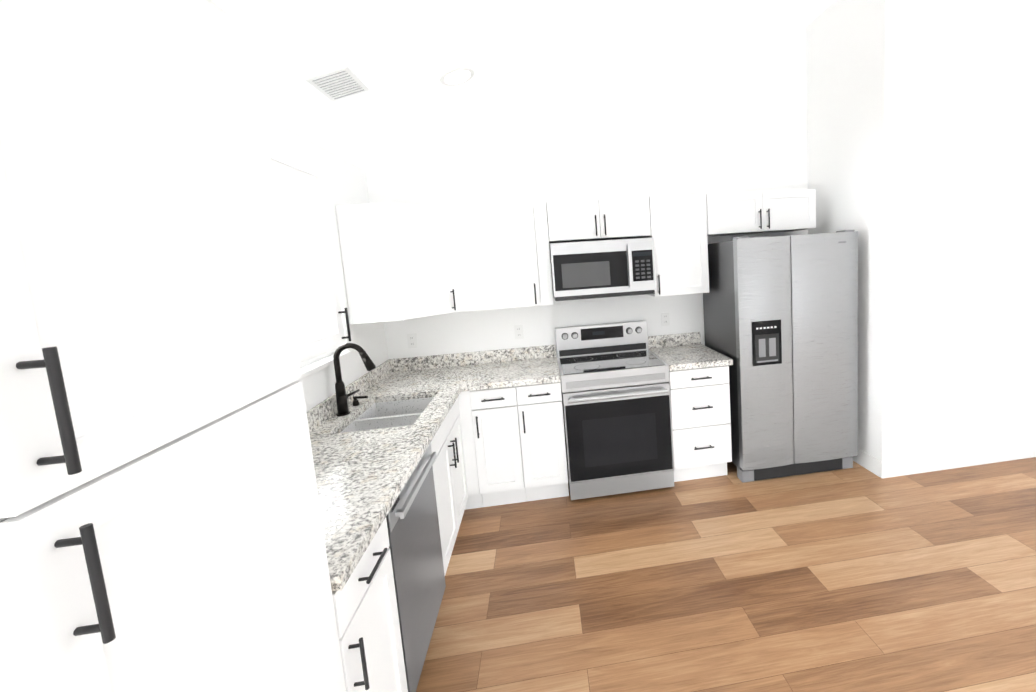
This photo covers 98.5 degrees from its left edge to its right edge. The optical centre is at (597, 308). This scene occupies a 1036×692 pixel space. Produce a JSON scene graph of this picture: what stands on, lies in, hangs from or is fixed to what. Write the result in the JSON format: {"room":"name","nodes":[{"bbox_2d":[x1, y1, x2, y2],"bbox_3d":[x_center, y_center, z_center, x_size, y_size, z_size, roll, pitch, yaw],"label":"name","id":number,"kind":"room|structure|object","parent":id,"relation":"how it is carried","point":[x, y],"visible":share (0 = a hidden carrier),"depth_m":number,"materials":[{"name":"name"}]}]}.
{"room":"kitchen","nodes":[
{"label":"kitchen","id":0,"kind":"room"},
{"bbox_2d":[265,117,387,411],"bbox_3d":[-1.146,0.615,-0.842,0.140,2.495,8.930,-5,6,-7],"label":"wall","id":1,"kind":"structure","parent":0,"point":[345,182],"depth_m":2.74,"materials":[{"name":"white paint"}]},
{"bbox_2d":[268,141,350,362],"bbox_3d":[-1.245,-0.171,1.464,0.362,0.790,0.960,-5,6,-7],"label":"upper cabinet","id":2,"kind":"object","parent":1,"relation":"attached to","point":[303,213],"visible":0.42,"depth_m":1.74,"materials":[{"name":"white paint"}]},
{"bbox_2d":[300,348,336,367],"bbox_3d":[-1.631,-0.119,2.329,0.050,0.885,0.760,-5,6,-7],"label":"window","id":3,"kind":"structure","parent":1,"relation":"in","point":[314,359],"depth_m":2.51,"materials":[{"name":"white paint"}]},
{"bbox_2d":[297,350,352,380],"bbox_3d":[-1.535,0.315,2.386,0.087,0.024,0.800,-5,6,-7],"label":"window sill","id":4,"kind":"structure","parent":1,"relation":"attached to","point":[313,367],"depth_m":2.41,"materials":[{"name":"white paint"}]},
{"bbox_2d":[366,27,807,358],"bbox_3d":[0.129,-0.488,3.678,3.700,3.524,0.140,-5,6,-7],"label":"wall","id":5,"kind":"structure","parent":0,"point":[734,121],"depth_m":3.56,"materials":[{"name":"white paint"}]},
{"bbox_2d":[335,203,456,323],"bbox_3d":[-1.341,-0.328,3.109,0.616,0.750,0.611,-5,6,-7],"label":"upper cabinet","id":6,"kind":"object","parent":5,"relation":"attached to","point":[397,261],"visible":0.9,"depth_m":2.83,"materials":[{"name":"white paint"}]},
{"bbox_2d":[407,333,417,347],"bbox_3d":[-1.459,0.251,3.461,0.070,0.114,0.009,-5,6,-7],"label":"electrical outlet","id":7,"kind":"object","parent":5,"relation":"attached to","point":[412,340],"visible":1,"depth_m":3.46,"materials":[{"name":"white plastic"}]},
{"bbox_2d":[446,202,540,311],"bbox_3d":[-0.761,-0.387,3.307,0.606,0.750,0.362,-5,6,-7],"label":"upper cabinet","id":8,"kind":"object","parent":5,"relation":"attached to","point":[493,249],"visible":1,"depth_m":3.17,"materials":[{"name":"white paint"}]},
{"bbox_2d":[514,325,523,338],"bbox_3d":[-0.638,0.186,3.566,0.070,0.114,0.009,-5,6,-7],"label":"electrical outlet","id":9,"kind":"object","parent":5,"relation":"attached to","point":[518,330],"visible":1,"depth_m":3.56,"materials":[{"name":"white plastic"}]},
{"bbox_2d":[533,201,553,305],"bbox_3d":[-0.417,-0.416,3.370,0.092,0.750,0.325,-5,6,-7],"label":"upper cabinet","id":10,"kind":"object","parent":5,"relation":"attached to","point":[543,250],"visible":1,"depth_m":3.21,"materials":[{"name":"white paint"}]},
{"bbox_2d":[546,197,650,242],"bbox_3d":[-0.005,-0.678,3.380,0.760,0.285,0.362,-5,6,-7],"label":"upper cabinet","id":11,"kind":"object","parent":5,"relation":"attached to","point":[595,219],"visible":0.98,"depth_m":3.24,"materials":[{"name":"white paint"}]},
{"bbox_2d":[549,238,655,300],"bbox_3d":[0.023,-0.308,3.388,0.756,0.415,0.430,-5,6,-7],"label":"microwave","id":12,"kind":"object","parent":11,"relation":"attached to","point":[600,269],"visible":0.98,"depth_m":3.21,"materials":[{"name":"silver metal"}]},
{"bbox_2d":[661,312,669,325],"bbox_3d":[0.573,0.086,3.721,0.070,0.114,0.009,-5,6,-7],"label":"electrical outlet","id":13,"kind":"object","parent":5,"relation":"attached to","point":[665,319],"visible":1,"depth_m":3.72,"materials":[{"name":"white plastic"}]},
{"bbox_2d":[642,194,708,296],"bbox_3d":[0.606,-0.495,3.482,0.440,0.750,0.362,-5,6,-7],"label":"upper cabinet","id":14,"kind":"object","parent":5,"relation":"attached to","point":[678,228],"visible":0.96,"depth_m":3.35,"materials":[{"name":"white paint"}]},
{"bbox_2d":[706,189,815,235],"bbox_3d":[1.256,-0.768,3.543,0.890,0.305,0.362,-5,6,-7],"label":"upper cabinet","id":15,"kind":"object","parent":5,"relation":"attached to","point":[758,212],"visible":1,"depth_m":3.40,"materials":[{"name":"white paint"}]},
{"bbox_2d":[242,0,1035,170],"bbox_3d":[2.320,-1.425,-0.577,7.380,1.190,8.930,-5,6,-7],"label":"ceiling","id":16,"kind":"structure","parent":0,"point":[523,59],"depth_m":2.37,"materials":[{"name":"white paint"}]},
{"bbox_2d":[305,66,368,101],"bbox_3d":[-1.195,-1.035,2.036,0.178,0.057,0.256,-5,6,-7],"label":"ceiling vent","id":17,"kind":"object","parent":16,"relation":"in","point":[339,84],"visible":1,"depth_m":2.02,"materials":[{"name":"white plastic"}]},
{"bbox_2d":[440,67,474,85],"bbox_3d":[-0.753,-1.246,2.364,0.184,0.057,0.190,-5,6,-7],"label":"recessed light","id":18,"kind":"object","parent":16,"relation":"in","point":[457,76],"visible":1,"depth_m":2.35,"materials":[{"name":"white plastic"}]},
{"bbox_2d":[416,457,1035,691],"bbox_3d":[2.516,1.599,-0.242,7.380,0.060,8.930,-5,6,-7],"label":"floor","id":19,"kind":"structure","parent":0,"point":[857,577],"depth_m":2.22,"materials":[{"name":"brown wood"}]},
{"bbox_2d":[0,0,345,691],"bbox_3d":[-0.950,0.522,0.772,0.662,2.300,0.598,-5,6,-7],"label":"pantry cabinet","id":20,"kind":"object","parent":19,"relation":"on","point":[161,527],"visible":1,"depth_m":0.67,"materials":[{"name":"white paint"}]},
{"bbox_2d":[332,518,407,691],"bbox_3d":[-0.972,1.174,1.344,0.662,0.883,0.390,-5,6,-7],"label":"base cabinet","id":21,"kind":"object","parent":19,"relation":"on","point":[367,621],"visible":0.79,"depth_m":1.36,"materials":[{"name":"white paint"}]},
{"bbox_2d":[354,398,467,574],"bbox_3d":[-1.134,1.052,2.537,0.662,0.883,0.770,-5,6,-7],"label":"base cabinet","id":22,"kind":"object","parent":19,"relation":"on","point":[450,479],"visible":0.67,"depth_m":2.50,"materials":[{"name":"white paint"}]},
{"bbox_2d":[307,343,474,590],"bbox_3d":[-1.150,0.499,2.292,0.660,0.614,2.442,-5,6,-7],"label":"countertop","id":23,"kind":"structure","parent":22,"relation":"on","point":[366,461],"depth_m":2.09,"materials":[{"name":"stone"}]},
{"bbox_2d":[333,343,375,416],"bbox_3d":[-1.367,0.379,2.530,0.233,0.400,0.213,-5,6,-7],"label":"faucet","id":24,"kind":"object","parent":23,"relation":"on","point":[341,406],"depth_m":2.44,"materials":[{"name":"black metal"}]},
{"bbox_2d":[386,443,445,691],"bbox_3d":[-1.027,1.124,1.849,0.638,0.878,0.612,-5,6,-7],"label":"dishwasher","id":25,"kind":"object","parent":19,"relation":"on","point":[415,547],"visible":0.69,"depth_m":1.79,"materials":[{"name":"silver metal"}]},
{"bbox_2d":[458,391,482,509],"bbox_3d":[-1.156,0.980,3.195,0.588,0.883,0.543,-5,6,-7],"label":"base cabinet","id":26,"kind":"object","parent":19,"relation":"on","point":[474,500],"visible":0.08,"depth_m":3.00,"materials":[{"name":"white paint"}]},
{"bbox_2d":[470,386,526,506],"bbox_3d":[-0.718,0.941,3.296,0.305,0.883,0.662,-5,6,-7],"label":"base cabinet","id":27,"kind":"object","parent":19,"relation":"on","point":[496,429],"visible":0.94,"depth_m":3.01,"materials":[{"name":"white paint"}]},
{"bbox_2d":[463,345,560,391],"bbox_3d":[-0.618,0.421,3.254,0.649,0.140,0.672,-5,6,-7],"label":"countertop","id":28,"kind":"structure","parent":27,"relation":"on","point":[501,368],"depth_m":3.31,"materials":[{"name":"stone"}]},
{"bbox_2d":[516,382,568,500],"bbox_3d":[-0.415,0.917,3.335,0.305,0.883,0.662,-5,6,-7],"label":"base cabinet","id":29,"kind":"object","parent":19,"relation":"on","point":[542,431],"visible":0.92,"depth_m":3.05,"materials":[{"name":"white paint"}]},
{"bbox_2d":[555,320,673,499],"bbox_3d":[0.109,0.738,3.362,0.760,1.165,0.712,-5,6,-7],"label":"stove","id":30,"kind":"object","parent":19,"relation":"on","point":[615,390],"visible":0.96,"depth_m":3.10,"materials":[{"name":"silver metal"}]},
{"bbox_2d":[669,365,731,481],"bbox_3d":[0.715,0.828,3.480,0.445,0.883,0.662,-5,6,-7],"label":"base cabinet","id":31,"kind":"object","parent":19,"relation":"on","point":[701,419],"visible":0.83,"depth_m":3.19,"materials":[{"name":"white paint"}]},
{"bbox_2d":[648,332,732,370],"bbox_3d":[0.689,0.317,3.435,0.467,0.140,0.647,-5,6,-7],"label":"countertop","id":32,"kind":"structure","parent":31,"relation":"on","point":[683,351],"depth_m":3.47,"materials":[{"name":"stone"}]},
{"bbox_2d":[703,230,857,482],"bbox_3d":[1.406,0.326,3.481,0.906,1.789,0.696,-5,6,-7],"label":"fridge","id":33,"kind":"object","parent":19,"relation":"on","point":[781,321],"visible":0.98,"depth_m":3.15,"materials":[{"name":"silver metal"}]},
{"bbox_2d":[806,0,869,452],"bbox_3d":[1.946,-0.584,3.485,0.140,3.524,0.710,-5,6,-7],"label":"wall","id":34,"kind":"structure","parent":0,"point":[837,62],"depth_m":3.30,"materials":[{"name":"white paint"}]},
{"bbox_2d":[852,448,877,475],"bbox_3d":[1.986,1.116,3.607,0.014,0.120,0.818,-5,6,-7],"label":"baseboard","id":35,"kind":"structure","parent":34,"relation":"attached to","point":[869,462],"depth_m":3.30,"materials":[{"name":"white paint"}]},
{"bbox_2d":[868,0,1035,461],"bbox_3d":[3.684,-0.673,3.282,3.540,3.522,0.140,-5,6,-7],"label":"wall","id":36,"kind":"structure","parent":0,"point":[952,248],"depth_m":3.06,"materials":[{"name":"white paint"}]},
{"bbox_2d":[878,441,1035,477],"bbox_3d":[3.787,1.023,3.391,3.534,0.120,0.020,-5,6,-7],"label":"baseboard","id":37,"kind":"structure","parent":36,"relation":"attached to","point":[910,466],"depth_m":3.24,"materials":[{"name":"white paint"}]}
]}

